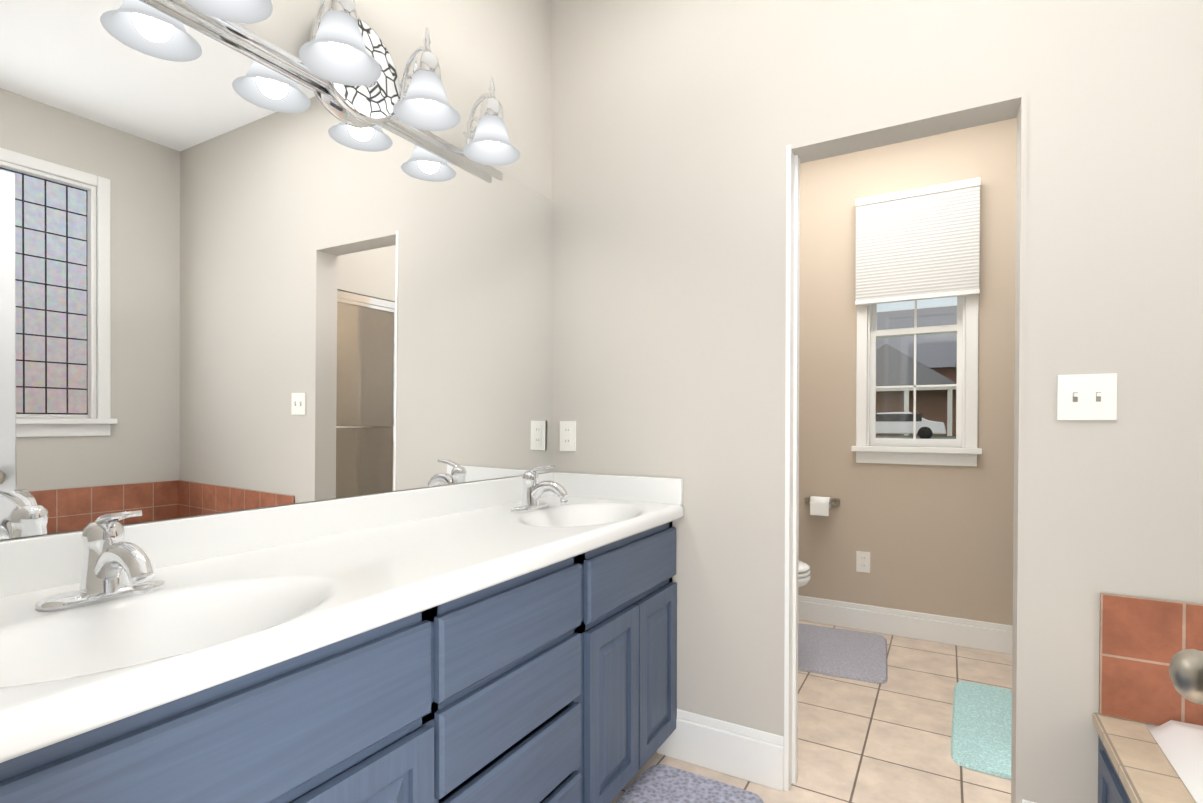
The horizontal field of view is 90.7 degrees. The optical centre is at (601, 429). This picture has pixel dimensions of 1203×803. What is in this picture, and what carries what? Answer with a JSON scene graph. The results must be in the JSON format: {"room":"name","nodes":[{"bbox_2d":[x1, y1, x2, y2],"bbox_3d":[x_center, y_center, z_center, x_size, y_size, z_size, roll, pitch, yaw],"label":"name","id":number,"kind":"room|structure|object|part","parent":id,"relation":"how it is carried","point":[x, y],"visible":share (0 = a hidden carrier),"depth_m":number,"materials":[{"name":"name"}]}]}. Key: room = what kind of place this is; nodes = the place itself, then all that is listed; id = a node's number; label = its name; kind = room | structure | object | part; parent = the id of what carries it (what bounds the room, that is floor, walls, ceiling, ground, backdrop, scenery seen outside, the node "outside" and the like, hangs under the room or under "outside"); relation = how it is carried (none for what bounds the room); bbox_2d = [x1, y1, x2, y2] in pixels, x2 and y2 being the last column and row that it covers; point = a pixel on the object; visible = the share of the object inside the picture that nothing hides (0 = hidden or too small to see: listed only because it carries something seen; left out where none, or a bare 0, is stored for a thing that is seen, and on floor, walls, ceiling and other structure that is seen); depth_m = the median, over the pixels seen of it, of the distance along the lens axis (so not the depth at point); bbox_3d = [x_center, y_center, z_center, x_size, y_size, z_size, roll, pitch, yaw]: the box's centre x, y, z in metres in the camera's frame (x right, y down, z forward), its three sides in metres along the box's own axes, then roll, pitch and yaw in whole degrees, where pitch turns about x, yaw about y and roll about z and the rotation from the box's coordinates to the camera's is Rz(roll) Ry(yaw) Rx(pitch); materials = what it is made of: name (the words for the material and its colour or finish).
{"room":"bathroom","nodes":[
{"label":"bathroom","id":0,"kind":"room"},
{"bbox_2d":[0,0,551,540],"bbox_3d":[-0.602,-0.259,1.754,0.120,2.820,5.075,0,1,30],"label":"wall","id":1,"kind":"structure","parent":0,"point":[478,44],"depth_m":1.95,"materials":[{"name":"paint"}]},
{"bbox_2d":[0,0,554,539],"bbox_3d":[-0.647,-0.350,1.534,0.004,1.047,1.822,1,1,30],"label":"mirror","id":2,"kind":"object","parent":1,"relation":"attached to","point":[236,274],"visible":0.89,"depth_m":1.27,"materials":[{"name":"clear glass"}]},
{"bbox_2d":[0,472,682,596],"bbox_3d":[-0.416,0.222,1.402,0.552,0.091,1.832,0,1,30],"label":"backsplash","id":3,"kind":"structure","parent":1,"relation":"attached to","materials":[{"name":"white stone"}]},
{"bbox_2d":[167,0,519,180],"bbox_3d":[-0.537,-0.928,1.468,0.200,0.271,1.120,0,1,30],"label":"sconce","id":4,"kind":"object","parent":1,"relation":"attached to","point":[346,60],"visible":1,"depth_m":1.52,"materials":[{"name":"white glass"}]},
{"bbox_3d":[-0.607,-0.921,1.508,0.038,0.256,0.256,0,1,30],"label":"plate","id":5,"kind":"part","parent":4,"relation":"part of","materials":[{"name":"white glass"}]},
{"bbox_2d":[611,620,1011,802],"bbox_3d":[0.704,1.211,1.013,3.140,0.100,5.075,0,1,30],"label":"floor","id":6,"kind":"structure","parent":0,"point":[889,741],"depth_m":2.22,"materials":[{"name":"tile"}]},
{"bbox_2d":[0,465,683,802],"bbox_3d":[-0.415,0.637,1.406,0.556,1.033,1.832,0,1,30],"label":"bathroom vanity","id":7,"kind":"object","parent":6,"relation":"on","point":[508,640],"visible":1,"depth_m":1.07,"materials":[{"name":"paint"}]},
{"bbox_2d":[35,510,163,611],"bbox_3d":[-0.756,0.199,0.933,0.178,0.144,0.164,0,1,30],"label":"faucet","id":8,"kind":"object","parent":7,"relation":"on","point":[108,560],"depth_m":0.93,"materials":[{"name":"silver metal"}]},
{"bbox_2d":[511,465,567,511],"bbox_3d":[-0.183,0.187,1.918,0.178,0.144,0.164,0,1,30],"label":"faucet","id":9,"kind":"object","parent":7,"relation":"on","point":[533,490],"depth_m":1.92,"materials":[{"name":"silver metal"}]},
{"bbox_2d":[616,764,763,802],"bbox_3d":[0.005,1.149,1.352,0.412,0.012,1.372,0,1,30],"label":"bath mat","id":10,"kind":"object","parent":6,"relation":"on","point":[659,783],"depth_m":1.87,"materials":[{"name":"fabric"}]},
{"bbox_2d":[798,560,810,587],"bbox_3d":[0.678,0.725,3.061,0.765,0.816,0.492,0,1,30],"label":"toilet","id":11,"kind":"object","parent":6,"relation":"on","point":[804,576],"visible":0.12,"depth_m":2.84,"materials":[{"name":"white ceramic"}]},
{"bbox_2d":[798,623,887,683],"bbox_3d":[1.190,1.128,3.051,0.502,0.012,0.662,0,1,25],"label":"bath mat","id":12,"kind":"object","parent":6,"relation":"on","point":[849,654],"visible":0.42,"depth_m":2.98,"materials":[{"name":"fabric"}]},
{"bbox_2d":[951,681,1011,779],"bbox_3d":[1.613,1.138,2.233,0.507,0.012,0.772,0,1,32],"label":"bath mat","id":13,"kind":"object","parent":6,"relation":"on","point":[981,737],"visible":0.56,"depth_m":2.25,"materials":[{"name":"fabric"}]},
{"bbox_2d":[1093,593,1202,802],"bbox_3d":[1.314,0.795,0.402,1.230,0.743,1.834,0,1,30],"label":"bathtub","id":14,"kind":"object","parent":6,"relation":"on","point":[1143,702],"visible":1,"depth_m":1.42,"materials":[{"name":"tile"}]},
{"bbox_2d":[1145,720,1202,802],"bbox_3d":[1.371,0.892,0.421,1.116,0.400,1.722,0,1,30],"label":"basin","id":15,"kind":"object","parent":14,"relation":"in","point":[1181,741],"depth_m":1.29,"materials":[{"name":"white ceramic"}]},
{"bbox_2d":[551,0,1202,802],"bbox_3d":[1.086,-0.257,1.653,2.900,2.820,0.115,0,1,30],"label":"wall","id":16,"kind":"structure","parent":0,"point":[677,126],"depth_m":1.82,"materials":[{"name":"paint"}]},
{"bbox_2d":[560,421,575,450],"bbox_3d":[-0.131,0.025,2.292,0.072,0.116,0.008,0,1,30],"label":"outlet","id":17,"kind":"object","parent":16,"relation":"attached to","point":[567,435],"visible":1,"depth_m":2.29,"materials":[{"name":"white plastic"}]},
{"bbox_2d":[657,709,783,790],"bbox_3d":[0.389,1.062,1.999,0.441,0.172,0.014,0,1,30],"label":"baseboard","id":18,"kind":"structure","parent":16,"relation":"attached to","point":[743,752],"depth_m":1.97,"materials":[{"name":"white wood"}]},
{"bbox_2d":[784,90,1027,802],"bbox_3d":[0.881,0.129,1.779,0.621,2.044,0.123,0,1,30],"label":"door frame","id":19,"kind":"structure","parent":16,"relation":"attached to","point":[997,109],"depth_m":1.76,"materials":[{"name":"paint"}]},
{"bbox_2d":[1022,799,1035,802],"bbox_3d":[1.392,1.081,1.566,0.488,0.145,0.014,0,1,30],"label":"baseboard","id":20,"kind":"structure","parent":16,"relation":"attached to","point":[1023,800],"depth_m":1.57,"materials":[{"name":"white wood"}]},
{"bbox_2d":[1057,373,1116,419],"bbox_3d":[1.224,-0.083,1.498,0.118,0.116,0.016,0,1,30],"label":"light switch","id":21,"kind":"object","parent":16,"relation":"attached to","point":[1086,396],"visible":1,"depth_m":1.50,"materials":[{"name":"white plastic"}]},
{"bbox_2d":[1099,593,1202,725],"bbox_3d":[1.319,0.575,0.397,1.218,0.304,1.834,0,1,30],"label":"backsplash","id":22,"kind":"structure","parent":16,"relation":"attached to","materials":[{"name":"tile"}]},
{"bbox_2d":[798,118,1016,625],"bbox_3d":[0.740,-0.261,1.922,2.030,2.820,0.003,0,1,30],"label":"wall","id":23,"kind":"structure","parent":0,"point":[935,539],"depth_m":1.80,"materials":[{"name":"beige paint"}]},
{"bbox_2d":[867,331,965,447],"bbox_3d":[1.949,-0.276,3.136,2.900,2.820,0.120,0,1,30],"label":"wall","id":24,"kind":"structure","parent":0,"point":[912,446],"depth_m":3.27,"materials":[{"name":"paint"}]},
{"bbox_2d":[805,496,839,515],"bbox_3d":[1.263,0.437,3.423,0.194,0.104,0.087,0,1,30],"label":"toilet paper holder","id":25,"kind":"object","parent":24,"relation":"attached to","point":[820,506],"visible":0.98,"depth_m":3.39,"materials":[{"name":"white paper"}]},
{"bbox_2d":[856,551,869,572],"bbox_3d":[1.476,0.746,3.349,0.072,0.116,0.008,0,1,30],"label":"outlet","id":26,"kind":"object","parent":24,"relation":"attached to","point":[862,561],"visible":1,"depth_m":3.35,"materials":[{"name":"white plastic"}]},
{"bbox_2d":[798,595,1012,654],"bbox_3d":[1.531,1.059,3.318,2.010,0.145,0.015,0,1,30],"label":"baseboard","id":27,"kind":"structure","parent":24,"relation":"attached to","point":[981,635],"depth_m":3.23,"materials":[{"name":"white wood"}]},
{"bbox_2d":[851,295,981,466],"bbox_3d":[1.712,-0.517,3.242,0.620,1.410,0.160,0,1,30],"label":"window","id":28,"kind":"structure","parent":24,"relation":"in","point":[869,447],"depth_m":3.23,"materials":[{"name":"white"}]},
{"bbox_3d":[1.728,-0.537,3.270,0.406,1.200,0.037,0,1,30],"label":"glass","id":29,"kind":"part","parent":28,"relation":"part of","materials":[{"name":"clear glass"}]},
{"bbox_3d":[1.728,-0.532,3.270,0.446,1.246,0.065,0,1,30],"label":"sash","id":30,"kind":"part","parent":28,"relation":"part of","materials":[{"name":"white wood"}]},
{"bbox_2d":[855,178,979,305],"bbox_3d":[1.673,-0.986,3.172,0.585,0.585,0.045,0,1,30],"label":"blinds","id":31,"kind":"object","parent":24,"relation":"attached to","point":[918,244],"visible":1,"depth_m":3.15,"materials":[{"name":"white fabric"}]},
{"bbox_3d":[0.102,-0.237,-0.040,2.900,2.820,0.120,0,1,30],"label":"wall","id":32,"kind":"structure","parent":0,"visible":0},
{"bbox_2d":[1169,649,1202,704],"bbox_3d":[0.458,0.149,0.240,0.155,2.018,0.718,0,1,26],"label":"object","id":33,"kind":"structure","parent":32,"relation":"in","point":[1186,671],"depth_m":0.53,"materials":[{"name":"grey metal"}]},
{"label":"outside","id":34,"kind":"structure","parent":0,"visible":0},
{"bbox_2d":[876,435,955,437],"bbox_3d":[39.551,0.485,70.687,120.000,0.930,118.000,0,1,30],"label":"ground","id":35,"kind":"structure","parent":34,"point":[938,436],"depth_m":37.52,"materials":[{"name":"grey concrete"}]},
{"bbox_2d":[876,437,955,438],"bbox_3d":[16.173,0.506,30.488,120.000,0.020,9.000,0,1,30],"label":"road","id":36,"kind":"structure","parent":35,"relation":"on","point":[916,438],"depth_m":32.13,"materials":[{"name":"grey asphalt"}]},
{"bbox_2d":[876,412,945,438],"bbox_3d":[15.352,-0.210,30.957,4.500,1.400,1.800,0,1,30],"label":"car","id":37,"kind":"object","parent":36,"relation":"on","point":[930,428],"depth_m":29.93,"materials":[{"name":"white paint"}]},
{"bbox_2d":[876,367,956,434],"bbox_3d":[22.448,-2.013,48.210,25.000,4.619,12.000,0,1,30],"label":"brick house","id":38,"kind":"structure","parent":35,"relation":"on","point":[919,404],"depth_m":41.19,"materials":[{"name":"brown brick"}]},
{"bbox_2d":[876,386,955,435],"bbox_3d":[19.451,-1.281,41.572,17.900,3.319,2.495,0,1,30],"label":"trim","id":39,"kind":"structure","parent":38,"relation":"attached to","point":[906,393],"depth_m":38.75,"materials":[{"name":"white wood"}]},
{"bbox_2d":[876,306,956,385],"bbox_3d":[21.946,-6.261,47.293,26.200,6.500,15.200,0,1,30],"label":"roof","id":40,"kind":"structure","parent":38,"relation":"on","point":[938,378],"depth_m":41.88,"materials":[{"name":"grey"}]}
]}

